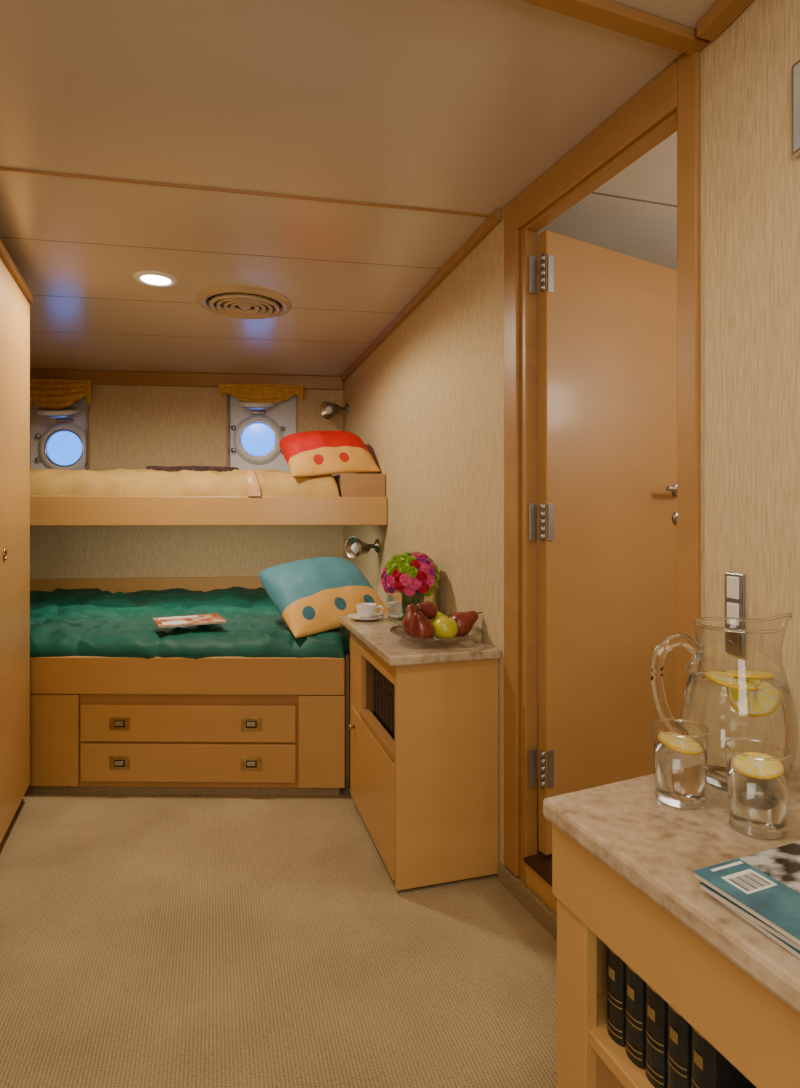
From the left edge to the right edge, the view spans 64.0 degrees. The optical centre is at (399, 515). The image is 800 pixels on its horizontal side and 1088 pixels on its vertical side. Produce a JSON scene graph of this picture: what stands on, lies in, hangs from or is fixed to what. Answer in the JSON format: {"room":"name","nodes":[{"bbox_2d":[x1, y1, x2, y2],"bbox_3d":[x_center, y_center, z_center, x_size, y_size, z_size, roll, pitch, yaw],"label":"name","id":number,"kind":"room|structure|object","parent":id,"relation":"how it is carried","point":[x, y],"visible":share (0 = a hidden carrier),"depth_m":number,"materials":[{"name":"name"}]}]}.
{"room":"ship cabin","nodes":[
{"label":"ship cabin","id":0,"kind":"room"},
{"bbox_2d":[30,385,342,578],"bbox_3d":[-1.605,0.092,4.387,2.420,2.116,0.100,0,0,-7],"label":"wall","id":1,"kind":"structure","parent":0,"point":[132,427],"depth_m":4.34,"materials":[{"name":"paper"}]},
{"bbox_2d":[30,397,86,469],"bbox_3d":[-2.301,-0.515,4.360,0.451,0.750,0.062,0,0,-7],"label":"plate","id":2,"kind":"object","parent":1,"relation":"attached to","point":[39,424],"depth_m":4.34,"materials":[{"name":"white metal"}]},
{"bbox_2d":[36,407,77,415],"bbox_3d":[-2.259,-0.693,4.224,0.248,0.092,0.239,0,0,-16],"label":"cover","id":3,"kind":"object","parent":2,"relation":"attached to","point":[68,410],"visible":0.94,"depth_m":4.16,"materials":[{"name":"white metal"}]},
{"bbox_2d":[42,414,73,416],"bbox_3d":[-2.260,-0.669,4.230,0.196,0.060,0.189,0,0,-16],"label":"ring","id":4,"kind":"object","parent":3,"relation":"attached to","point":[72,414],"visible":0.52,"depth_m":4.17,"materials":[{"name":"silver metal"}]},
{"bbox_2d":[38,423,86,469],"bbox_3d":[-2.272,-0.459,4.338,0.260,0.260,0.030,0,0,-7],"label":"ring","id":5,"kind":"object","parent":2,"relation":"attached to","point":[52,434],"visible":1,"depth_m":4.33,"materials":[{"name":"silver metal"}]},
{"bbox_2d":[48,431,81,464],"bbox_3d":[-2.274,-0.459,4.355,0.234,0.234,0.001,0,0,-7],"label":"glass","id":6,"kind":"object","parent":5,"relation":"attached to","point":[64,448],"visible":1,"depth_m":4.35,"materials":[{"name":"blue glass"}]},
{"bbox_2d":[87,404,89,469],"bbox_3d":[-2.294,-0.517,4.302,0.431,0.715,0.108,0,0,-7],"label":"frame sides","id":7,"kind":"object","parent":1,"relation":"attached to","point":[88,406],"visible":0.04,"depth_m":4.27,"materials":[{"name":"brown wood"}]},
{"bbox_2d":[30,576,263,592],"bbox_3d":[-1.557,0.468,4.322,2.340,0.105,0.039,0,0,-7],"label":"trim rail","id":8,"kind":"object","parent":1,"relation":"attached to","point":[113,585],"visible":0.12,"depth_m":4.29,"materials":[{"name":"paint"}]},
{"bbox_2d":[30,369,342,389],"bbox_3d":[-1.556,-0.921,4.317,2.340,0.087,0.049,0,0,-7],"label":"beam","id":9,"kind":"structure","parent":1,"relation":"attached to","point":[131,378],"depth_m":4.31,"materials":[{"name":"brown wood"}]},
{"bbox_2d":[30,378,91,408],"bbox_3d":[-2.304,-0.797,4.172,0.545,0.200,0.066,0,0,-6],"label":"valance","id":10,"kind":"object","parent":9,"relation":"attached to","point":[45,393],"visible":0.73,"depth_m":4.17,"materials":[{"name":"fabric"}]},
{"bbox_2d":[218,383,303,403],"bbox_3d":[-0.940,-0.824,4.334,0.572,0.147,0.065,0,0,-6],"label":"valance","id":11,"kind":"object","parent":9,"relation":"attached to","point":[249,393],"visible":0.98,"depth_m":4.33,"materials":[{"name":"fabric"}]},
{"bbox_2d":[30,466,386,525],"bbox_3d":[-1.371,-0.116,3.766,2.492,0.332,1.179,0,0,-7],"label":"bunk bed","id":12,"kind":"object","parent":1,"relation":"attached to","point":[152,495],"visible":0.92,"depth_m":3.24,"materials":[{"name":"paint"}]},
{"bbox_2d":[30,468,339,496],"bbox_3d":[-1.487,-0.176,3.751,2.232,0.165,1.153,0,0,-7],"label":"quilt","id":13,"kind":"object","parent":12,"relation":"on","point":[148,482],"depth_m":3.24,"materials":[{"name":"beige fabric"}]},
{"bbox_2d":[146,466,238,471],"bbox_3d":[-1.194,-0.258,3.729,0.500,0.048,0.519,0,0,-16],"label":"folded blanket","id":14,"kind":"object","parent":12,"relation":"on","point":[162,468],"depth_m":3.52,"materials":[{"name":"brown fabric"}]},
{"bbox_2d":[280,431,379,476],"bbox_3d":[-0.398,-0.341,3.518,0.482,0.285,0.364,0,0,-24],"label":"pillow","id":15,"kind":"object","parent":12,"relation":"on","point":[309,453],"visible":1,"depth_m":3.40,"materials":[{"name":"red fabric"}]},
{"bbox_2d":[226,393,297,466],"bbox_3d":[-0.955,-0.517,4.459,0.487,0.715,0.108,0,0,-7],"label":"frame sides","id":16,"kind":"object","parent":1,"relation":"attached to","point":[227,394],"visible":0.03,"depth_m":4.40,"materials":[{"name":"brown wood"}]},
{"bbox_2d":[230,394,295,471],"bbox_3d":[-0.962,-0.515,4.517,0.507,0.750,0.062,0,0,-7],"label":"plate","id":17,"kind":"object","parent":1,"relation":"attached to","point":[283,413],"depth_m":4.52,"materials":[{"name":"white metal"}]},
{"bbox_2d":[238,400,274,407],"bbox_3d":[-0.981,-0.771,4.375,0.248,0.092,0.239,0,0,-16],"label":"cover","id":18,"kind":"object","parent":17,"relation":"attached to","point":[240,403],"visible":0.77,"depth_m":4.28,"materials":[{"name":"white metal"}]},
{"bbox_2d":[242,406,270,408],"bbox_3d":[-0.982,-0.747,4.380,0.196,0.060,0.189,0,0,-16],"label":"ring","id":19,"kind":"object","parent":18,"relation":"attached to","point":[242,406],"visible":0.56,"depth_m":4.31,"materials":[{"name":"silver metal"}]},
{"bbox_2d":[233,415,283,464],"bbox_3d":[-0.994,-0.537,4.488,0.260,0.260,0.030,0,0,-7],"label":"ring","id":20,"kind":"object","parent":17,"relation":"attached to","point":[253,422],"visible":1,"depth_m":4.48,"materials":[{"name":"silver metal"}]},
{"bbox_2d":[242,423,274,455],"bbox_3d":[-0.996,-0.537,4.505,0.234,0.234,0.001,0,0,-7],"label":"glass","id":21,"kind":"object","parent":20,"relation":"attached to","point":[258,439],"visible":1,"depth_m":4.50,"materials":[{"name":"blue glass"}]},
{"bbox_2d":[0,785,556,1087],"bbox_3d":[-0.627,1.180,1.432,2.600,0.060,6.900,0,0,-16],"label":"floor","id":22,"kind":"structure","parent":0,"point":[147,940],"depth_m":1.66,"materials":[{"name":"carpet"}]},
{"bbox_2d":[0,240,32,842],"bbox_3d":[-1.490,0.122,1.614,0.825,2.055,1.935,0,0,-16],"label":"wardrobe","id":23,"kind":"object","parent":22,"relation":"on","point":[15,295],"visible":1,"depth_m":2.28,"materials":[{"name":"paint"}]},
{"bbox_2d":[26,587,348,794],"bbox_3d":[-1.279,0.807,3.454,2.262,0.686,2.227,0,0,-16],"label":"bunk bed","id":24,"kind":"object","parent":22,"relation":"on","point":[121,702],"visible":0.7,"depth_m":2.62,"materials":[{"name":"paint"}]},
{"bbox_2d":[30,587,345,659],"bbox_3d":[-1.418,0.522,3.388,2.277,0.123,1.839,0,0,-7],"label":"duvet","id":25,"kind":"object","parent":24,"relation":"on","point":[85,623],"depth_m":2.79,"materials":[{"name":"teal fabric"}]},
{"bbox_2d":[153,613,226,627],"bbox_3d":[-0.932,0.462,2.832,0.282,0.015,0.202,0,0,-28],"label":"magazine","id":26,"kind":"object","parent":24,"relation":"on","point":[190,620],"visible":1,"depth_m":2.81,"materials":[{"name":"paper"}]},
{"bbox_2d":[259,556,389,637],"bbox_3d":[-0.354,0.348,2.921,0.478,0.308,0.426,0,0,-37],"label":"pillow","id":27,"kind":"object","parent":24,"relation":"on","point":[311,595],"visible":0.88,"depth_m":2.80,"materials":[{"name":"teal fabric"}]},
{"bbox_2d":[339,613,500,890],"bbox_3d":[0.030,0.785,2.355,0.367,0.730,0.827,0,0,-16],"label":"nightstand","id":28,"kind":"object","parent":22,"relation":"on","point":[426,798],"visible":0.95,"depth_m":2.00,"materials":[{"name":"paint"}]},
{"bbox_2d":[348,603,384,620],"bbox_3d":[-0.136,0.389,2.596,0.152,0.062,0.152,0,0,-16],"label":"coffee cup","id":29,"kind":"object","parent":28,"relation":"on","point":[365,611],"visible":1,"depth_m":2.57,"materials":[{"name":"ceramic"}]},
{"bbox_2d":[374,667,394,740],"bbox_3d":[0.015,0.646,2.224,0.129,0.206,0.408,0,0,-16],"label":"books","id":30,"kind":"object","parent":28,"relation":"on","point":[384,690],"visible":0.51,"depth_m":2.24,"materials":[{"name":"black leather"}]},
{"bbox_2d":[374,667,376,717],"bbox_3d":[-0.036,0.654,2.401,0.128,0.190,0.040,0,0,-16],"label":"book","id":31,"kind":"object","parent":30,"relation":"on","point":[375,670],"depth_m":2.37,"materials":[{"name":"black leather"}]},
{"bbox_2d":[377,670,379,721],"bbox_3d":[-0.023,0.650,2.357,0.128,0.198,0.040,0,0,-16],"label":"book","id":32,"kind":"object","parent":30,"relation":"on","point":[378,672],"depth_m":2.33,"materials":[{"name":"black leather"}]},
{"bbox_2d":[380,672,382,725],"bbox_3d":[-0.010,0.646,2.313,0.128,0.206,0.040,0,0,-16],"label":"book","id":33,"kind":"object","parent":30,"relation":"on","point":[381,675],"depth_m":2.28,"materials":[{"name":"black leather"}]},
{"bbox_2d":[383,675,385,729],"bbox_3d":[0.003,0.654,2.269,0.128,0.190,0.040,0,0,-16],"label":"book","id":34,"kind":"object","parent":30,"relation":"on","point":[384,678],"depth_m":2.24,"materials":[{"name":"black leather"}]},
{"bbox_2d":[386,678,389,734],"bbox_3d":[0.016,0.650,2.225,0.128,0.198,0.040,0,0,-16],"label":"book","id":35,"kind":"object","parent":30,"relation":"on","point":[387,681],"depth_m":2.19,"materials":[{"name":"black leather"}]},
{"bbox_2d":[390,682,392,737],"bbox_3d":[0.029,0.646,2.180,0.128,0.206,0.040,0,0,-16],"label":"book","id":36,"kind":"object","parent":30,"relation":"on","point":[391,685],"depth_m":2.15,"materials":[{"name":"black leather"}]},
{"bbox_2d":[393,684,394,740],"bbox_3d":[0.041,0.654,2.136,0.128,0.190,0.040,0,0,-16],"label":"book","id":37,"kind":"object","parent":30,"relation":"on","point":[393,684],"depth_m":2.12,"materials":[{"name":"black leather"}]},
{"bbox_2d":[381,551,439,624],"bbox_3d":[0.040,0.279,2.524,0.231,0.281,0.250,0,0,-7],"label":"flower vase","id":38,"kind":"object","parent":28,"relation":"on","point":[415,575],"visible":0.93,"depth_m":2.45,"materials":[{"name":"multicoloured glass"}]},
{"bbox_2d":[390,600,482,645],"bbox_3d":[0.122,0.353,2.140,0.312,0.133,0.310,0,0,-16],"label":"fruit platter","id":39,"kind":"object","parent":28,"relation":"on","point":[421,621],"visible":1,"depth_m":2.09,"materials":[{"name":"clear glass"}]},
{"bbox_2d":[526,864,556,913],"bbox_3d":[0.503,1.089,1.643,0.042,0.123,0.585,0,0,-22],"label":"coaming","id":40,"kind":"object","parent":22,"relation":"on","point":[537,884],"visible":0.09,"depth_m":1.84,"materials":[{"name":"paint"}]},
{"bbox_2d":[523,853,551,886],"bbox_3d":[0.512,1.020,1.647,0.082,0.011,0.585,0,0,-22],"label":"plate","id":41,"kind":"object","parent":40,"relation":"on","point":[541,864],"visible":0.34,"depth_m":1.86,"materials":[{"name":"wood"}]},
{"bbox_2d":[543,767,799,1087],"bbox_3d":[0.601,0.785,0.477,0.479,0.730,1.279,0,0,-16],"label":"sideboard","id":42,"kind":"object","parent":22,"relation":"on","point":[624,859],"visible":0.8,"depth_m":0.80,"materials":[{"name":"stone"}]},
{"bbox_2d":[607,946,625,1046],"bbox_3d":[0.357,0.607,0.895,0.148,0.205,0.034,0,0,-21],"label":"book cover","id":43,"kind":"object","parent":42,"relation":"on","point":[616,1017],"visible":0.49,"depth_m":0.86,"materials":[{"name":"black leather"}]},
{"bbox_2d":[609,966,614,981],"bbox_3d":[0.287,0.621,0.868,0.001,0.014,0.013,0,0,-21],"label":"band","id":44,"kind":"object","parent":43,"relation":"attached to","point":[611,971],"visible":1,"depth_m":0.87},
{"bbox_2d":[588,992,654,1087],"bbox_3d":[0.610,0.720,0.464,0.352,0.020,1.134,0,0,-21],"label":"shelf","id":45,"kind":"object","parent":42,"relation":"attached to","point":[615,1057],"depth_m":0.85,"materials":[{"name":"paint"}]},
{"bbox_2d":[626,965,645,1068],"bbox_3d":[0.370,0.607,0.860,0.148,0.205,0.034,0,0,-21],"label":"book cover","id":46,"kind":"object","parent":42,"relation":"on","point":[635,1037],"visible":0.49,"depth_m":0.83,"materials":[{"name":"black leather"}]},
{"bbox_2d":[627,984,633,1000],"bbox_3d":[0.300,0.621,0.833,0.001,0.014,0.013,0,0,-21],"label":"band","id":47,"kind":"object","parent":46,"relation":"attached to","point":[630,992],"visible":1,"depth_m":0.83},
{"bbox_2d":[646,984,666,1087],"bbox_3d":[0.383,0.607,0.826,0.148,0.205,0.034,0,0,-21],"label":"book cover","id":48,"kind":"object","parent":42,"relation":"on","point":[657,1061],"visible":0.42,"depth_m":0.79,"materials":[{"name":"black leather"}]},
{"bbox_2d":[648,1005,654,1021],"bbox_3d":[0.313,0.621,0.799,0.001,0.014,0.013,0,0,-21],"label":"band","id":49,"kind":"object","parent":48,"relation":"attached to","point":[651,1013],"visible":1,"depth_m":0.80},
{"bbox_2d":[645,1064,662,1084],"bbox_3d":[0.316,0.698,0.800,0.005,0.002,0.031,0,0,-21],"label":"band","id":50,"kind":"object","parent":48,"relation":"attached to","point":[645,1064],"visible":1,"depth_m":0.79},
{"bbox_2d":[645,1033,662,1052],"bbox_3d":[0.316,0.659,0.800,0.005,0.002,0.031,0,0,-21],"label":"band","id":51,"kind":"object","parent":48,"relation":"attached to","point":[645,1033],"visible":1,"depth_m":0.80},
{"bbox_2d":[645,1026,662,1045],"bbox_3d":[0.316,0.651,0.800,0.005,0.002,0.031,0,0,-21],"label":"band","id":52,"kind":"object","parent":48,"relation":"attached to","point":[645,1026],"visible":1,"depth_m":0.80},
{"bbox_2d":[667,1003,690,1087],"bbox_3d":[0.397,0.607,0.791,0.148,0.205,0.034,0,0,-21],"label":"book cover","id":53,"kind":"object","parent":42,"relation":"on","point":[680,1053],"visible":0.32,"depth_m":0.76,"materials":[{"name":"black leather"}]},
{"bbox_2d":[670,1027,677,1044],"bbox_3d":[0.327,0.621,0.764,0.001,0.014,0.013,0,0,-21],"label":"band","id":54,"kind":"object","parent":53,"relation":"attached to","point":[673,1035],"visible":1,"depth_m":0.76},
{"bbox_2d":[667,1058,686,1077],"bbox_3d":[0.329,0.659,0.765,0.005,0.002,0.031,0,0,-21],"label":"band","id":55,"kind":"object","parent":53,"relation":"attached to","point":[667,1058],"visible":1,"depth_m":0.76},
{"bbox_2d":[667,1051,686,1070],"bbox_3d":[0.329,0.651,0.765,0.005,0.002,0.031,0,0,-21],"label":"band","id":56,"kind":"object","parent":53,"relation":"attached to","point":[667,1051],"visible":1,"depth_m":0.76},
{"bbox_2d":[652,718,708,809],"bbox_3d":[0.414,0.365,0.947,0.078,0.108,0.078,0,0,-16],"label":"water glass","id":57,"kind":"object","parent":42,"relation":"on","point":[680,763],"visible":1,"depth_m":0.92,"materials":[{"name":"clear glass"}]},
{"bbox_2d":[691,1026,756,1087],"bbox_3d":[0.410,0.607,0.757,0.148,0.205,0.034,0,0,-21],"label":"book cover","id":58,"kind":"object","parent":42,"relation":"on","point":[717,1072],"visible":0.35,"depth_m":0.72,"materials":[{"name":"black leather"}]},
{"bbox_2d":[694,1050,702,1069],"bbox_3d":[0.340,0.621,0.730,0.001,0.014,0.013,0,0,-21],"label":"band","id":59,"kind":"object","parent":58,"relation":"attached to","point":[698,1060],"visible":1,"depth_m":0.73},
{"bbox_2d":[650,613,798,789],"bbox_3d":[0.527,0.287,1.016,0.198,0.265,0.168,0,0,-35],"label":"water pitcher","id":60,"kind":"object","parent":42,"relation":"on","point":[736,703],"visible":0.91,"depth_m":0.98,"materials":[{"name":"clear glass"}]},
{"bbox_2d":[693,841,799,958],"bbox_3d":[0.486,0.407,0.618,0.227,0.026,0.304,0,0,-22],"label":"magazine stack","id":61,"kind":"object","parent":42,"relation":"on","point":[762,888],"visible":1,"depth_m":0.68,"materials":[{"name":"paper"}]},
{"bbox_2d":[739,841,799,892],"bbox_3d":[0.480,0.395,0.704,0.140,0.001,0.129,0,0,-22],"label":"photo","id":62,"kind":"object","parent":61,"relation":"on","point":[778,867],"depth_m":0.72},
{"bbox_2d":[725,738,790,839],"bbox_3d":[0.481,0.365,0.861,0.078,0.108,0.078,0,0,-16],"label":"water glass","id":63,"kind":"object","parent":42,"relation":"on","point":[757,786],"visible":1,"depth_m":0.84,"materials":[{"name":"clear glass"}]},
{"bbox_2d":[0,0,716,376],"bbox_3d":[-0.653,-0.991,1.398,2.530,0.050,6.850,0,0,-16],"label":"ceiling","id":64,"kind":"structure","parent":0,"point":[451,105],"depth_m":1.68,"materials":[{"name":"metal"}]},
{"bbox_2d":[133,271,178,287],"bbox_3d":[-0.994,-0.962,2.608,0.174,0.007,0.174,0,0,-16],"label":"recessed light","id":65,"kind":"object","parent":64,"relation":"in","point":[149,278],"depth_m":2.60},
{"bbox_2d":[36,331,353,342],"bbox_3d":[-1.303,-0.967,3.426,2.347,0.003,0.004,0,0,-8],"label":"trim","id":66,"kind":"structure","parent":64,"relation":"attached to","point":[36,331],"depth_m":3.44,"materials":[{"name":"brown wood"}]},
{"bbox_2d":[35,295,399,313],"bbox_3d":[-1.141,-0.967,2.871,2.340,0.003,0.004,0,0,-9],"label":"trim","id":67,"kind":"structure","parent":64,"relation":"attached to","point":[35,295],"depth_m":2.88,"materials":[{"name":"brown wood"}]},
{"bbox_2d":[2,237,439,268],"bbox_3d":[-0.972,-0.967,2.292,2.332,0.003,0.004,0,0,-10],"label":"trim","id":68,"kind":"structure","parent":64,"relation":"attached to","point":[2,237],"depth_m":2.34,"materials":[{"name":"brown wood"}]},
{"bbox_2d":[196,286,291,318],"bbox_3d":[-0.703,-0.952,2.902,0.422,0.027,0.422,0,0,-16],"label":"ceiling air vent","id":69,"kind":"object","parent":64,"relation":"in","point":[230,301],"depth_m":2.84,"materials":[{"name":"beige plastic"}]},
{"bbox_2d":[0,167,489,216],"bbox_3d":[-0.837,-0.965,1.831,2.329,0.007,0.011,0,0,-11],"label":"trim","id":70,"kind":"structure","parent":64,"relation":"attached to","point":[1,168],"depth_m":1.90,"materials":[{"name":"brown wood"}]},
{"bbox_2d":[520,0,708,54],"bbox_3d":[-0.487,-0.955,0.889,2.343,0.021,0.210,0,0,-16],"label":"ceiling beam","id":71,"kind":"structure","parent":64,"relation":"attached to","point":[608,14],"depth_m":1.23,"materials":[{"name":"brown wood"}]},
{"bbox_2d":[537,342,537,707],"bbox_3d":[0.917,0.052,3.743,1.940,2.096,0.070,0,0,-16],"label":"wall","id":72,"kind":"structure","parent":0,"point":[537,342],"depth_m":3.67,"materials":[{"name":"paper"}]},
{"bbox_2d":[537,708,551,855],"bbox_3d":[1.519,1.125,2.111,1.900,0.050,3.600,0,0,-16],"label":"wall","id":73,"kind":"structure","parent":0,"point":[537,708],"depth_m":2.70,"materials":[{"name":"wood"}]},
{"bbox_2d":[343,0,799,874],"bbox_3d":[0.481,0.092,1.474,0.360,2.116,6.357,0,0,-13],"label":"wall","id":74,"kind":"structure","parent":0,"point":[750,176],"depth_m":1.26,"materials":[{"name":"paper"}]},
{"bbox_2d":[320,401,348,418],"bbox_3d":[-0.420,-0.701,4.269,0.203,0.124,0.115,0,0,-34],"label":"reading lamp","id":75,"kind":"object","parent":74,"relation":"attached to","point":[328,410],"visible":1,"depth_m":4.26,"materials":[{"name":"silver metal"}]},
{"bbox_2d":[345,536,379,558],"bbox_3d":[-0.184,0.168,3.465,0.198,0.119,0.116,0,0,-32],"label":"reading lamp","id":76,"kind":"object","parent":74,"relation":"attached to","point":[354,547],"visible":1,"depth_m":3.45,"materials":[{"name":"silver metal"}]},
{"bbox_2d":[341,209,501,381],"bbox_3d":[-0.043,-0.948,3.222,0.022,0.034,2.530,0,0,-16],"label":"crown molding","id":77,"kind":"structure","parent":74,"relation":"attached to","point":[491,222],"depth_m":2.56,"materials":[{"name":"brown wood"}]},
{"bbox_2d":[518,225,536,883],"bbox_3d":[0.495,0.092,1.663,0.042,2.115,0.754,0,0,-22],"label":"door frame","id":78,"kind":"structure","parent":74,"relation":"in","point":[528,238],"depth_m":1.92,"materials":[{"name":"brown wood"}]},
{"bbox_2d":[529,253,553,292],"bbox_3d":[0.422,-0.719,1.899,0.069,0.110,0.032,0,0,-16],"label":"door hinge","id":79,"kind":"object","parent":78,"relation":"attached to","point":[532,259],"depth_m":1.90,"materials":[{"name":"silver metal"}]},
{"bbox_2d":[529,503,553,540],"bbox_3d":[0.422,0.018,1.899,0.069,0.110,0.032,0,0,-16],"label":"door hinge","id":80,"kind":"object","parent":78,"relation":"attached to","point":[532,507],"depth_m":1.90,"materials":[{"name":"silver metal"}]},
{"bbox_2d":[529,749,553,788],"bbox_3d":[0.422,0.749,1.899,0.069,0.110,0.032,0,0,-16],"label":"door hinge","id":81,"kind":"object","parent":78,"relation":"attached to","point":[532,752],"depth_m":1.90,"materials":[{"name":"silver metal"}]},
{"bbox_2d":[538,230,676,854],"bbox_3d":[0.716,0.079,2.082,0.682,1.852,0.036,0,0,-31],"label":"leaf","id":82,"kind":"object","parent":78,"relation":"attached to","point":[607,329],"visible":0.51,"depth_m":2.02,"materials":[{"name":"brown wood"}]},
{"bbox_2d":[672,511,676,523],"bbox_3d":[0.953,0.005,2.196,0.044,0.044,0.012,0,0,-31],"label":"rose","id":83,"kind":"object","parent":82,"relation":"attached to","point":[674,516],"visible":0.38,"depth_m":2.19,"materials":[{"name":"silver metal"}]},
{"bbox_3d":[0.956,-0.090,2.185,0.048,0.048,0.047,0,0,-16],"label":"rose","id":84,"kind":"object","parent":82,"relation":"attached to","visible":0},
{"bbox_2d":[666,486,676,491],"bbox_3d":[0.932,-0.090,2.135,0.112,0.018,0.023,0,0,-31],"label":"lever","id":85,"kind":"object","parent":84,"relation":"attached to","point":[668,488],"visible":0.32,"depth_m":2.11,"materials":[{"name":"silver metal"}]},
{"bbox_2d":[498,863,556,939],"bbox_3d":[0.458,1.123,1.673,0.020,0.055,0.760,0,0,-22],"label":"baseboard","id":86,"kind":"structure","parent":74,"relation":"attached to","point":[533,903],"depth_m":1.86,"materials":[{"name":"wood"}]},
{"bbox_2d":[526,110,676,231],"bbox_3d":[0.503,-0.909,1.643,0.042,0.112,0.585,0,0,-22],"label":"header","id":87,"kind":"object","parent":74,"relation":"attached to","point":[667,127],"visible":0.36,"depth_m":1.58,"materials":[{"name":"brown wood"}]},
{"bbox_2d":[504,52,700,876],"bbox_3d":[0.469,0.063,1.652,0.014,2.054,0.754,0,0,-22],"label":"door frame","id":88,"kind":"structure","parent":74,"relation":"attached to","point":[678,87],"depth_m":1.47,"materials":[{"name":"brown wood"}]},
{"bbox_2d":[537,192,676,272],"bbox_3d":[1.324,-0.995,2.510,1.850,0.004,0.636,0,0,-16],"label":"wall trim","id":89,"kind":"structure","parent":74,"relation":"attached to","point":[604,194],"depth_m":2.01,"materials":[{"name":"brown wood"}]},
{"bbox_2d":[696,0,753,40],"bbox_3d":[0.928,-0.951,-0.119,0.043,0.029,2.835,0,0,-13],"label":"trim","id":90,"kind":"structure","parent":74,"relation":"attached to","point":[718,18],"depth_m":1.21,"materials":[{"name":"brown wood"}]},
{"bbox_2d":[725,572,744,656],"bbox_3d":[0.630,0.185,1.208,0.010,0.154,0.048,0,0,-13],"label":"light switch","id":91,"kind":"object","parent":74,"relation":"attached to","point":[734,582],"visible":0.89,"depth_m":1.20,"materials":[{"name":"plastic"}]},
{"bbox_2d":[792,60,799,157],"bbox_3d":[0.693,-0.677,0.938,0.012,0.155,0.282,0,0,-13],"label":"framed picture","id":92,"kind":"object","parent":74,"relation":"attached to","point":[796,67],"visible":1,"depth_m":1.06,"materials":[{"name":"silver metal"}]},
{"bbox_2d":[537,131,676,341],"bbox_3d":[1.488,-1.016,2.102,1.965,0.040,3.600,0,0,-16],"label":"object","id":93,"kind":"structure","parent":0,"point":[645,231],"depth_m":2.11,"materials":[{"name":"white paint"}]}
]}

